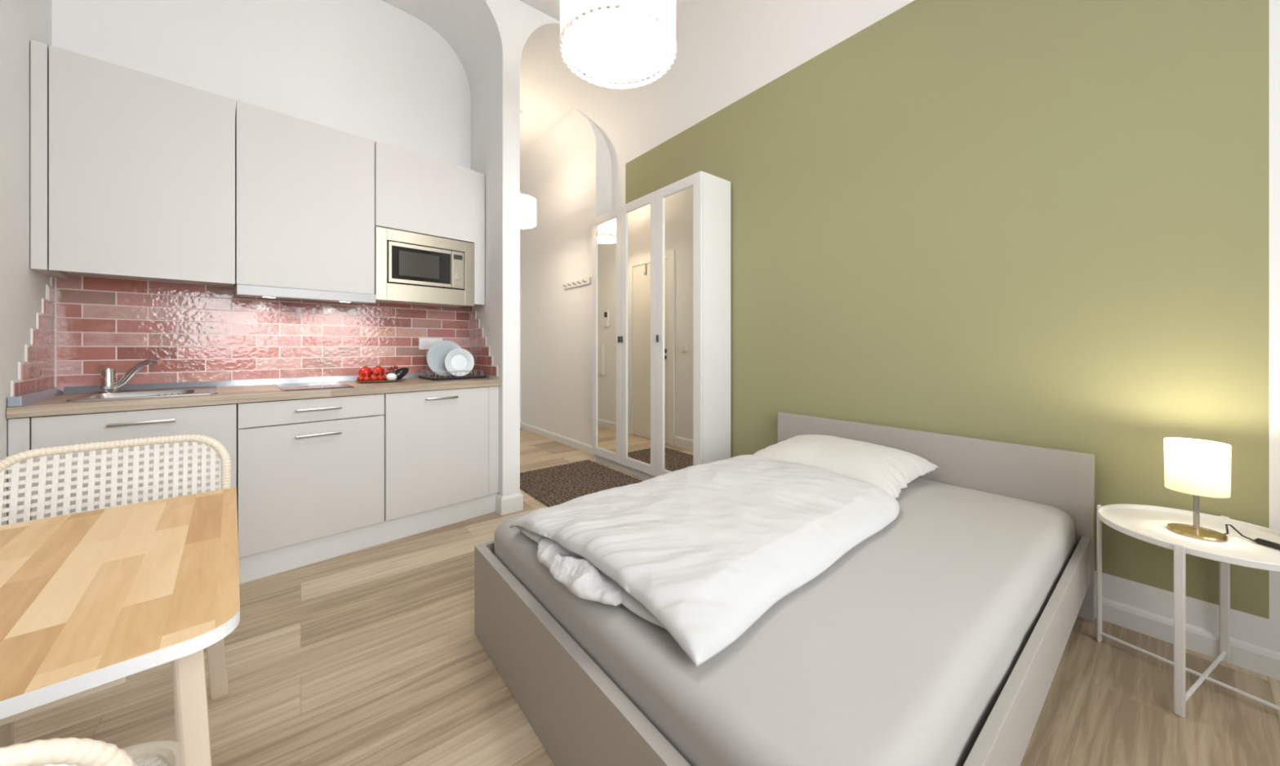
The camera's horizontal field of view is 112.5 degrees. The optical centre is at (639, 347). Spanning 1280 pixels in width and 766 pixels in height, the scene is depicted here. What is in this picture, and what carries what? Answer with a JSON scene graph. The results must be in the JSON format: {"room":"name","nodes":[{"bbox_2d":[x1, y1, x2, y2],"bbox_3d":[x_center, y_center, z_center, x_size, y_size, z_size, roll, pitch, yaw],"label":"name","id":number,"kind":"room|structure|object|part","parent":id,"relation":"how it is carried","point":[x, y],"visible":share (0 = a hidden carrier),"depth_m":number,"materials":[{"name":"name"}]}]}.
{"room":"studio apartment","nodes":[
{"label":"studio apartment","id":0,"kind":"room"},
{"bbox_2d":[0,0,52,524],"bbox_3d":[-2.467,-0.624,1.704,0.750,3.447,0.692,0,0,-45],"label":"wall","id":1,"kind":"structure","parent":0,"point":[22,287],"depth_m":1.61,"materials":[{"name":"white paint"}]},
{"bbox_2d":[52,0,470,391],"bbox_3d":[-2.111,-0.625,2.632,2.160,3.450,0.128,0,0,-45],"label":"wall","id":2,"kind":"structure","parent":0,"point":[374,70],"depth_m":2.61,"materials":[{"name":"white paint"}]},
{"bbox_2d":[30,40,235,286],"bbox_3d":[-2.362,-0.780,2.055,0.601,0.924,0.334,0,0,-45],"label":"upper cabinet","id":3,"kind":"object","parent":2,"relation":"attached to","point":[142,165],"depth_m":1.90,"materials":[{"name":"white"}]},
{"bbox_3d":[-2.563,-0.780,1.860,0.040,0.924,0.330,0,0,-45],"label":"filler panel","id":4,"kind":"part","parent":3,"relation":"part of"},
{"bbox_2d":[10,274,497,396],"bbox_3d":[-1.811,-0.074,2.442,1.933,0.539,0.561,0,0,-45],"label":"tile backsplash","id":5,"kind":"structure","parent":2,"relation":"attached to","point":[198,332],"depth_m":2.32,"materials":[{"name":"red"}]},
{"bbox_3d":[-2.494,-0.074,1.764,0.006,0.539,0.549,0,0,-45],"label":"edge trim","id":6,"kind":"part","parent":5,"relation":"part of","materials":[{"name":"white tile"}]},
{"bbox_3d":[-2.495,-0.071,1.767,0.009,0.532,0.542,0,0,-45],"label":"panel","id":7,"kind":"part","parent":5,"relation":"part of","materials":[{"name":"pink tile"}]},
{"bbox_2d":[418,337,442,349],"bbox_3d":[-1.517,-0.026,3.105,0.160,0.083,0.013,0,0,-45],"label":"power outlet","id":8,"kind":"object","parent":5,"relation":"attached to","point":[424,343],"visible":0.72,"depth_m":3.08,"materials":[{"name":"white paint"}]},
{"bbox_2d":[421,339,429,346],"bbox_3d":[-1.542,-0.026,3.074,0.052,0.052,0.004,0,0,-45],"label":"socket","id":9,"kind":"object","parent":8,"relation":"attached to","point":[424,343],"depth_m":3.07,"materials":[{"name":"white plastic"}]},
{"bbox_3d":[-1.142,-0.071,3.100,0.009,0.532,0.550,0,0,-40],"label":"panel","id":10,"kind":"part","parent":5,"relation":"part of","materials":[{"name":"pink tile"}]},
{"bbox_3d":[-1.139,-0.073,3.099,0.006,0.537,0.554,0,0,-40],"label":"edge trim","id":11,"kind":"part","parent":5,"relation":"part of","materials":[{"name":"white tile"}]},
{"bbox_2d":[234,100,374,293],"bbox_3d":[-1.929,-0.780,2.482,0.606,0.924,0.334,0,0,-45],"label":"upper cabinet","id":12,"kind":"object","parent":2,"relation":"attached to","point":[304,190],"visible":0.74,"depth_m":2.34,"materials":[{"name":"white"}]},
{"bbox_2d":[235,281,376,304],"bbox_3d":[-1.914,-0.305,2.466,0.608,0.087,0.350,0,0,-45],"label":"hood","id":13,"kind":"object","parent":12,"relation":"attached to","point":[241,290],"visible":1,"depth_m":2.33,"materials":[{"name":"white metal"}]},
{"bbox_2d":[374,141,474,243],"bbox_3d":[-1.495,-0.989,2.911,0.604,0.506,0.334,0,0,-45],"label":"upper cabinet","id":14,"kind":"object","parent":2,"relation":"attached to","point":[415,193],"visible":0.83,"depth_m":2.77,"materials":[{"name":"white"}]},
{"bbox_2d":[374,226,474,307],"bbox_3d":[-1.486,-0.510,2.902,0.605,0.445,0.360,0,0,-45],"label":"microwave","id":15,"kind":"object","parent":14,"relation":"attached to","point":[414,268],"visible":0.98,"depth_m":2.76,"materials":[{"name":"silver metal"}]},
{"bbox_3d":[-1.411,-0.526,2.759,0.378,0.249,0.024,0,0,-45],"label":"door","id":16,"kind":"part","parent":15,"relation":"part of","materials":[{"name":"black glass"}]},
{"bbox_3d":[-1.399,-0.525,2.753,0.355,0.203,0.004,0,0,-45],"label":"door glass","id":17,"kind":"part","parent":15,"relation":"part of","materials":[{"name":"black glass"}]},
{"bbox_3d":[-1.245,-0.526,2.923,0.080,0.249,0.024,0,0,-45],"label":"control panel","id":18,"kind":"part","parent":15,"relation":"part of","materials":[{"name":"silver metal"}]},
{"bbox_2d":[472,171,484,305],"bbox_3d":[-1.154,-0.773,3.056,0.078,0.937,0.038,0,0,-45],"label":"filler panel","id":19,"kind":"object","parent":14,"relation":"attached to","point":[479,178],"visible":0.76,"depth_m":3.04,"materials":[{"name":"grey laminate"}]},
{"bbox_2d":[520,191,520,421],"bbox_3d":[-2.075,-0.625,5.597,1.900,3.450,0.150,0,0,-38],"label":"wall","id":20,"kind":"structure","parent":0,"point":[520,192],"depth_m":5.85,"materials":[{"name":"white paint"}]},
{"bbox_2d":[382,0,695,155],"bbox_3d":[-0.748,-2.400,2.151,4.100,0.100,7.300,0,0,-38],"label":"ceiling","id":21,"kind":"structure","parent":0,"point":[553,91],"depth_m":3.89,"materials":[{"name":"white paint"}]},
{"bbox_2d":[520,110,537,229],"bbox_3d":[-1.220,-1.788,4.277,0.370,1.123,0.370,0,0,-38],"label":"pendant lamp","id":22,"kind":"object","parent":21,"relation":"hanging from","point":[527,202],"visible":0.43,"depth_m":4.19,"materials":[{"name":"white fabric"}]},
{"bbox_3d":[-1.220,-1.853,4.277,0.110,0.992,0.110,0,0,-38],"label":"cord and rose","id":23,"kind":"part","parent":22,"relation":"part of","materials":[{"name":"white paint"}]},
{"bbox_2d":[520,218,533,225],"bbox_3d":[-1.220,-1.262,4.277,0.318,0.004,0.318,0,0,-38],"label":"diffuser","id":24,"kind":"object","parent":22,"relation":"attached to","point":[525,222],"depth_m":4.32,"materials":[{"name":"beige"}]},
{"bbox_3d":[-1.220,-1.354,4.277,0.370,0.256,0.370,0,0,-38],"label":"lamp shade","id":25,"kind":"part","parent":22,"relation":"part of","materials":[{"name":"white"}]},
{"bbox_2d":[559,0,676,88],"bbox_3d":[-0.093,-1.798,1.837,0.500,1.103,0.500,0,0,-38],"label":"pendant lamp","id":26,"kind":"object","parent":21,"relation":"hanging from","point":[615,44],"visible":1,"depth_m":1.78,"materials":[{"name":"white"}]},
{"bbox_2d":[567,8,668,79],"bbox_3d":[-0.093,-1.282,1.837,0.430,0.004,0.430,0,0,-38],"label":"diffuser","id":27,"kind":"object","parent":26,"relation":"attached to","point":[612,47],"depth_m":1.82,"materials":[{"name":"white"}]},
{"bbox_2d":[13,427,1279,765],"bbox_3d":[-0.748,1.130,2.151,4.100,0.060,7.300,0,0,-38],"label":"floor","id":28,"kind":"structure","parent":0,"point":[373,655],"depth_m":1.37,"materials":[{"name":"brown wood"}]},
{"bbox_2d":[0,737,182,765],"bbox_3d":[-0.729,0.685,0.368,0.451,0.835,0.585,0,0,-42],"label":"rattan chair","id":29,"kind":"object","parent":28,"relation":"on","point":[68,751],"visible":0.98,"depth_m":0.32,"materials":[{"name":"beige wicker"}]},
{"bbox_3d":[-0.748,0.643,0.390,0.421,0.011,0.495,0,0,-42],"label":"woven seat","id":30,"kind":"part","parent":29,"relation":"part of","materials":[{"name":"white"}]},
{"bbox_2d":[0,434,231,746],"bbox_3d":[-1.296,0.683,1.013,0.458,0.839,0.585,0,0,-41],"label":"rattan chair","id":31,"kind":"object","parent":28,"relation":"on","point":[215,652],"visible":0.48,"depth_m":1.19,"materials":[{"name":"beige wicker"}]},
{"bbox_3d":[-1.600,0.880,1.070,0.109,0.445,0.042,0,0,33],"label":"leg","id":32,"kind":"part","parent":31,"relation":"part of","materials":[{"name":"beige wood"}]},
{"bbox_3d":[-1.284,0.680,0.999,0.398,0.030,0.448,0,0,-41],"label":"seat frame","id":33,"kind":"part","parent":31,"relation":"part of","materials":[{"name":"beige wood"}]},
{"bbox_3d":[-0.995,0.880,0.943,0.052,0.443,0.059,0,0,-41],"label":"leg","id":34,"kind":"part","parent":31,"relation":"part of","materials":[{"name":"beige wood"}]},
{"bbox_3d":[-1.314,0.880,1.322,0.042,0.445,0.109,0,0,-26],"label":"leg","id":35,"kind":"part","parent":31,"relation":"part of","materials":[{"name":"beige wood"}]},
{"bbox_2d":[0,487,239,765],"bbox_3d":[-1.077,0.731,0.548,0.820,0.741,0.756,0,0,-44],"label":"dining table","id":36,"kind":"object","parent":28,"relation":"on","point":[92,600],"visible":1,"depth_m":0.60,"materials":[{"name":"brown wood"}]},
{"bbox_3d":[-0.619,0.740,0.609,0.030,0.721,0.069,0,0,14],"label":"leg","id":37,"kind":"part","parent":36,"relation":"part of","materials":[{"name":"beige wood"}]},
{"bbox_2d":[8,403,236,524],"bbox_3d":[-2.249,0.615,1.940,0.600,0.715,0.598,0,0,-45],"label":"base cabinet","id":38,"kind":"object","parent":28,"relation":"on","point":[218,422],"depth_m":1.72,"materials":[{"name":"white"}]},
{"bbox_3d":[-2.277,0.615,1.574,0.045,0.711,0.041,0,0,-45],"label":"filler panel","id":39,"kind":"part","parent":38,"relation":"part of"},
{"bbox_3d":[-2.038,0.308,1.754,0.184,0.015,0.037,0,0,-45],"label":"handle","id":40,"kind":"part","parent":38,"relation":"part of","materials":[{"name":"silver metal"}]},
{"bbox_2d":[236,393,384,558],"bbox_3d":[-1.821,0.615,2.363,0.596,0.715,0.598,0,0,-45],"label":"base cabinet","id":41,"kind":"object","parent":28,"relation":"on","point":[308,468],"visible":0.91,"depth_m":2.15,"materials":[{"name":"white"}]},
{"bbox_2d":[6,377,500,417],"bbox_3d":[-1.794,0.235,2.427,1.933,0.040,0.606,0,0,-45],"label":"countertop","id":42,"kind":"structure","parent":41,"relation":"on","point":[57,405],"depth_m":1.97,"materials":[{"name":"brown wood"}]},
{"bbox_2d":[66,386,217,413],"bbox_3d":[-2.270,0.284,1.996,0.430,0.152,0.460,0,0,-45],"label":"sink","id":43,"kind":"object","parent":42,"relation":"in","point":[131,393],"visible":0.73,"depth_m":2.01,"materials":[{"name":"silver metal"}]},
{"bbox_2d":[7,372,470,406],"bbox_3d":[-1.797,0.197,2.426,1.926,0.036,0.599,0,0,-45],"label":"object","id":44,"kind":"structure","parent":42,"relation":"on","point":[29,398],"depth_m":2.23,"materials":[{"name":"silver metal"}]},
{"bbox_2d":[97,357,161,392],"bbox_3d":[-2.441,0.130,2.036,0.229,0.157,0.065,0,0,-20],"label":"tap","id":45,"kind":"object","parent":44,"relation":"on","point":[108,383],"visible":1,"depth_m":2.02,"materials":[{"name":"silver metal"}]},
{"bbox_3d":[-2.528,0.094,2.016,0.053,0.021,0.022,0,0,16],"label":"lever","id":46,"kind":"part","parent":45,"relation":"part of","materials":[{"name":"silver metal"}]},
{"bbox_3d":[-2.422,0.129,2.057,0.180,0.156,0.041,0,0,-25],"label":"spout","id":47,"kind":"part","parent":45,"relation":"part of","materials":[{"name":"silver metal"}]},
{"bbox_2d":[275,381,353,391],"bbox_3d":[-1.793,0.211,2.353,0.290,0.007,0.432,0,0,-45],"label":"cooktop","id":48,"kind":"object","parent":42,"relation":"in","point":[303,386],"visible":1,"depth_m":2.31,"materials":[{"name":"grey glass"}]},
{"bbox_2d":[354,377,405,382],"bbox_3d":[-1.608,0.207,2.656,0.280,0.013,0.174,0,0,-45],"label":"serving plate","id":49,"kind":"object","parent":42,"relation":"on","point":[402,379],"visible":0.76,"depth_m":2.59,"materials":[{"name":"brown ceramic"}]},
{"bbox_2d":[356,373,363,381],"bbox_3d":[-1.679,0.183,2.572,0.040,0.048,0.040,0,0,-45],"label":"tomato","id":50,"kind":"object","parent":49,"relation":"on","point":[360,377],"visible":0.84,"depth_m":2.56,"materials":[{"name":"red food"}]},
{"bbox_2d":[358,364,372,377],"bbox_3d":[-1.686,0.151,2.628,0.062,0.090,0.062,0,0,0],"label":"tomato","id":51,"kind":"object","parent":49,"relation":"on","point":[365,370],"visible":0.72,"depth_m":2.61,"materials":[{"name":"red food"}]},
{"bbox_2d":[362,373,369,381],"bbox_3d":[-1.642,0.184,2.569,0.038,0.046,0.038,0,0,-45],"label":"tomato","id":52,"kind":"object","parent":49,"relation":"on","point":[366,378],"visible":0.96,"depth_m":2.56,"materials":[{"name":"red food"}]},
{"bbox_2d":[369,373,377,381],"bbox_3d":[-1.611,0.181,2.590,0.044,0.051,0.044,0,0,-45],"label":"tomato","id":53,"kind":"object","parent":49,"relation":"on","point":[373,378],"visible":0.96,"depth_m":2.58,"materials":[{"name":"red food"}]},
{"bbox_2d":[372,364,384,375],"bbox_3d":[-1.642,0.149,2.686,0.060,0.088,0.060,0,0,0],"label":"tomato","id":54,"kind":"object","parent":49,"relation":"on","point":[380,368],"visible":0.66,"depth_m":2.67,"materials":[{"name":"red food"}]},
{"bbox_2d":[377,373,383,380],"bbox_3d":[-1.593,0.182,2.622,0.042,0.049,0.042,0,0,-45],"label":"tomato","id":55,"kind":"object","parent":49,"relation":"on","point":[380,377],"visible":0.77,"depth_m":2.61,"materials":[{"name":"red food"}]},
{"bbox_2d":[372,367,379,375],"bbox_3d":[-1.619,0.149,2.624,0.040,0.048,0.040,0,0,-45],"label":"tomato","id":56,"kind":"object","parent":55,"relation":"on","point":[375,371],"visible":0.92,"depth_m":2.61,"materials":[{"name":"red food"}]},
{"bbox_2d":[386,373,396,380],"bbox_3d":[-1.537,0.183,2.648,0.059,0.048,0.052,0,0,-45],"label":"mozzarella ball","id":57,"kind":"object","parent":49,"relation":"on","point":[390,376],"visible":0.94,"depth_m":2.63,"materials":[{"name":"white food"}]},
{"bbox_2d":[385,365,397,374],"bbox_3d":[-1.585,0.160,2.740,0.092,0.086,0.059,0,0,-45],"label":"grape bunch","id":58,"kind":"object","parent":49,"relation":"on","point":[392,367],"visible":0.25,"depth_m":2.73,"materials":[{"name":"red food"}]},
{"bbox_2d":[391,367,409,379],"bbox_3d":[-1.511,0.168,2.703,0.119,0.080,0.067,0,0,-45],"label":"aubergine","id":59,"kind":"object","parent":49,"relation":"on","point":[402,372],"visible":0.74,"depth_m":2.68,"materials":[{"name":"black"}]},
{"bbox_2d":[417,368,486,380],"bbox_3d":[-1.307,0.186,2.981,0.359,0.056,0.344,0,0,-45],"label":"dish rack","id":60,"kind":"object","parent":42,"relation":"on","point":[433,377],"visible":0.81,"depth_m":2.91,"materials":[{"name":"grey metal"}]},
{"bbox_2d":[426,340,461,375],"bbox_3d":[-1.337,0.074,2.948,0.244,0.243,0.039,0,0,-38],"label":"dinner plate","id":61,"kind":"object","parent":60,"relation":"in","point":[437,352],"visible":0.67,"depth_m":2.93,"materials":[{"name":"grey ceramic"}]},
{"bbox_2d":[417,373,486,380],"bbox_3d":[-1.307,0.205,2.981,0.359,0.017,0.344,0,0,-45],"label":"drip tray","id":62,"kind":"object","parent":60,"relation":"on","point":[433,377],"depth_m":2.91,"materials":[{"name":"grey metal"}]},
{"bbox_2d":[444,348,474,376],"bbox_3d":[-1.227,0.101,2.909,0.190,0.189,0.038,0,0,-38],"label":"dinner plate","id":63,"kind":"object","parent":60,"relation":"in","point":[457,359],"visible":0.98,"depth_m":2.91,"materials":[{"name":"white ceramic"}]},
{"bbox_3d":[-1.643,0.317,2.183,0.594,0.114,0.019,0,0,-45],"label":"drawer","id":64,"kind":"part","parent":41,"relation":"part of","materials":[{"name":"grey laminate"}]},
{"bbox_3d":[-1.623,0.442,2.164,0.186,0.015,0.037,0,0,-45],"label":"handle","id":65,"kind":"part","parent":41,"relation":"part of","materials":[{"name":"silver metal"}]},
{"bbox_3d":[-1.623,0.311,2.164,0.186,0.015,0.037,0,0,-45],"label":"handle","id":66,"kind":"part","parent":41,"relation":"part of","materials":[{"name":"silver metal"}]},
{"bbox_2d":[238,492,497,583],"bbox_3d":[-1.631,1.038,2.226,1.880,0.124,0.016,0,0,-45],"label":"board","id":67,"kind":"object","parent":28,"relation":"on","point":[257,566],"visible":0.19,"depth_m":2.31,"materials":[{"name":"white"}]},
{"bbox_2d":[383,385,498,520],"bbox_3d":[-1.364,0.615,2.814,0.676,0.715,0.598,0,0,-45],"label":"base cabinet","id":68,"kind":"object","parent":28,"relation":"on","point":[436,442],"depth_m":2.59,"materials":[{"name":"white"}]},
{"bbox_3d":[-1.196,0.305,2.586,0.182,0.015,0.037,0,0,-45],"label":"handle","id":69,"kind":"part","parent":68,"relation":"part of","materials":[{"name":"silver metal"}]},
{"bbox_3d":[-0.982,0.615,2.856,0.072,0.711,0.034,0,0,-45],"label":"filler panel","id":70,"kind":"part","parent":68,"relation":"part of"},
{"bbox_2d":[417,0,559,496],"bbox_3d":[-1.098,-0.624,3.165,0.914,3.447,0.775,0,0,-38],"label":"wall pier","id":71,"kind":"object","parent":28,"relation":"on","point":[497,43],"visible":0.76,"depth_m":2.89,"materials":[{"name":"white paint"}]},
{"bbox_2d":[495,492,523,515],"bbox_3d":[-1.081,1.042,3.137,0.153,0.115,0.741,0,0,-38],"label":"baseboard","id":72,"kind":"object","parent":71,"relation":"attached to","point":[509,504],"visible":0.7,"depth_m":2.85,"materials":[{"name":"white paint"}]},
{"bbox_2d":[520,459,642,506],"bbox_3d":[-0.402,1.088,3.341,0.857,0.022,1.382,0,0,-38],"label":"shag rug","id":73,"kind":"object","parent":28,"relation":"on","point":[559,484],"visible":0.6,"depth_m":3.46,"materials":[{"name":"brown carpet"}]},
{"bbox_2d":[591,170,730,479],"bbox_3d":[0.102,-0.072,3.677,0.340,2.345,1.440,0,0,-38],"label":"wardrobe","id":74,"kind":"object","parent":28,"relation":"on","point":[661,258],"visible":0.88,"depth_m":3.34,"materials":[{"name":"white wood"}]},
{"bbox_3d":[-0.309,-0.108,3.964,0.020,2.272,0.477,0,0,-38],"label":"door","id":75,"kind":"part","parent":74,"relation":"part of","materials":[{"name":"white"}]},
{"bbox_2d":[597,217,616,453],"bbox_3d":[-0.307,-0.108,3.965,0.004,2.128,0.333,0,0,-38],"label":"mirror","id":76,"kind":"object","parent":74,"relation":"attached to","point":[606,227],"depth_m":3.96,"materials":[{"name":"clear glass"}]},
{"bbox_3d":[-0.010,-0.108,3.587,0.020,2.272,0.477,0,0,-38],"label":"door","id":77,"kind":"part","parent":74,"relation":"part of","materials":[{"name":"white"}]},
{"bbox_2d":[626,203,650,464],"bbox_3d":[-0.009,-0.108,3.589,0.004,2.128,0.333,0,0,-38],"label":"mirror","id":78,"kind":"object","parent":74,"relation":"attached to","point":[638,216],"depth_m":3.59,"materials":[{"name":"clear glass"}]},
{"bbox_2d":[664,186,693,471],"bbox_3d":[0.289,-0.108,3.212,0.004,2.128,0.333,0,0,-38],"label":"mirror","id":79,"kind":"object","parent":74,"relation":"attached to","point":[678,202],"depth_m":3.21,"materials":[{"name":"clear glass"}]},
{"bbox_3d":[0.288,-0.108,3.211,0.020,2.272,0.477,0,0,-38],"label":"door","id":80,"kind":"part","parent":74,"relation":"part of","materials":[{"name":"white"}]},
{"bbox_2d":[474,412,1094,765],"bbox_3d":[0.598,0.765,1.689,1.988,0.666,1.476,0,0,-38],"label":"frame","id":81,"kind":"object","parent":28,"relation":"on","point":[580,716],"visible":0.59,"depth_m":1.28,"materials":[{"name":"grey laminate"}]},
{"bbox_3d":[0.149,0.849,2.257,1.922,0.173,0.024,0,0,-38],"label":"rail","id":82,"kind":"part","parent":81,"relation":"part of","materials":[{"name":"grey laminate"}]},
{"bbox_3d":[-0.169,0.930,1.085,0.034,0.336,1.466,0,0,-38],"label":"footboard","id":83,"kind":"part","parent":81,"relation":"part of","materials":[{"name":"grey laminate"}]},
{"bbox_2d":[494,477,1075,765],"bbox_3d":[0.600,0.766,1.692,1.910,0.242,1.395,0,0,-38],"label":"mattress","id":84,"kind":"object","parent":81,"relation":"on","point":[900,651],"visible":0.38,"depth_m":0.96,"materials":[{"name":"grey fabric"}]},
{"bbox_2d":[509,454,899,666],"bbox_3d":[0.315,0.585,1.585,1.397,0.117,0.918,0,0,-38],"label":"duvet","id":85,"kind":"object","parent":84,"relation":"on","point":[700,553],"visible":1,"depth_m":1.25,"materials":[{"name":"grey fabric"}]},
{"bbox_2d":[753,434,939,498],"bbox_3d":[1.002,0.564,2.213,0.550,0.148,0.775,0,0,-38],"label":"pillow","id":86,"kind":"object","parent":84,"relation":"on","point":[891,469],"visible":0.85,"depth_m":2.05,"materials":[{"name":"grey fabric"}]},
{"bbox_3d":[1.375,0.765,2.284,0.032,0.666,1.444,0,0,-38],"label":"headboard","id":87,"kind":"part","parent":81,"relation":"part of","materials":[{"name":"grey laminate"}]},
{"bbox_3d":[1.045,0.849,1.127,1.922,0.173,0.024,0,0,-38],"label":"rail","id":88,"kind":"part","parent":81,"relation":"part of","materials":[{"name":"grey laminate"}]},
{"bbox_2d":[1097,503,1279,717],"bbox_3d":[1.827,0.845,1.386,0.483,0.511,0.483,0,0,-38],"label":"round side table","id":89,"kind":"object","parent":28,"relation":"on","point":[1148,523],"visible":0.99,"depth_m":1.38,"materials":[{"name":"white"}]},
{"bbox_3d":[1.718,0.845,1.601,0.022,0.511,0.009,0,0,-27],"label":"leg","id":90,"kind":"part","parent":89,"relation":"part of","materials":[{"name":"white"}]},
{"bbox_3d":[1.612,0.845,1.278,0.009,0.511,0.022,0,0,-27],"label":"leg","id":91,"kind":"part","parent":89,"relation":"part of","materials":[{"name":"white metal"}]},
{"bbox_2d":[1097,503,1279,572],"bbox_3d":[1.827,0.603,1.386,0.470,0.022,0.470,0,0,-38],"label":"tray","id":92,"kind":"object","parent":89,"relation":"on","point":[1148,523],"depth_m":1.39,"materials":[{"name":"white"}]},
{"bbox_2d":[1164,437,1279,549],"bbox_3d":[1.850,0.457,1.347,0.134,0.298,0.254,0,0,-38],"label":"bedside lamp","id":93,"kind":"object","parent":89,"relation":"on","point":[1197,468],"visible":1,"depth_m":1.36,"materials":[{"name":"white fabric"}]},
{"bbox_3d":[1.813,0.495,1.395,0.013,0.190,0.013,0,0,-38],"label":"stem","id":94,"kind":"part","parent":93,"relation":"part of","materials":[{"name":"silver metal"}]},
{"bbox_3d":[1.813,0.388,1.395,0.134,0.160,0.134,0,0,-38],"label":"lamp shade","id":95,"kind":"part","parent":93,"relation":"part of","materials":[{"name":"white fabric"}]},
{"bbox_3d":[1.901,0.588,1.358,0.036,0.035,0.066,0,0,-38],"label":"cord","id":96,"kind":"part","parent":93,"relation":"part of","materials":[{"name":"black plastic"}]},
{"bbox_2d":[1254,537,1279,549],"bbox_3d":[1.918,0.598,1.288,0.018,0.015,0.083,0,0,-9],"label":"switch","id":97,"kind":"object","parent":93,"relation":"attached to","point":[1268,543],"depth_m":1.30,"materials":[{"name":"black plastic"}]},
{"bbox_3d":[2.041,0.845,1.494,0.009,0.511,0.022,0,0,-27],"label":"leg","id":98,"kind":"part","parent":89,"relation":"part of","materials":[{"name":"white metal"}]},
{"bbox_2d":[520,0,1279,652],"bbox_3d":[0.556,-0.624,3.197,0.660,3.448,6.920,0,0,-38],"label":"wall","id":99,"kind":"structure","parent":0,"point":[1047,224],"depth_m":2.03,"materials":[{"name":"paint"}]},
{"bbox_2d":[520,421,594,454],"bbox_3d":[-1.286,1.058,5.187,2.361,0.085,1.026,0,0,20],"label":"baseboard","id":100,"kind":"structure","parent":99,"relation":"attached to","point":[574,443],"depth_m":4.97,"materials":[{"name":"white paint"}]},
{"bbox_2d":[562,276,591,288],"bbox_3d":[-0.709,-0.695,4.644,0.061,0.070,0.560,0,0,-38],"label":"coat rack","id":101,"kind":"object","parent":99,"relation":"attached to","point":[585,281],"visible":1,"depth_m":4.62,"materials":[{"name":"white paint"}]},
{"bbox_2d":[1094,595,1279,679],"bbox_3d":[1.752,1.058,1.886,0.016,0.085,3.380,0,0,-38],"label":"baseboard","id":102,"kind":"structure","parent":99,"relation":"attached to","point":[1265,661],"depth_m":1.55,"materials":[{"name":"white paint"}]}
]}

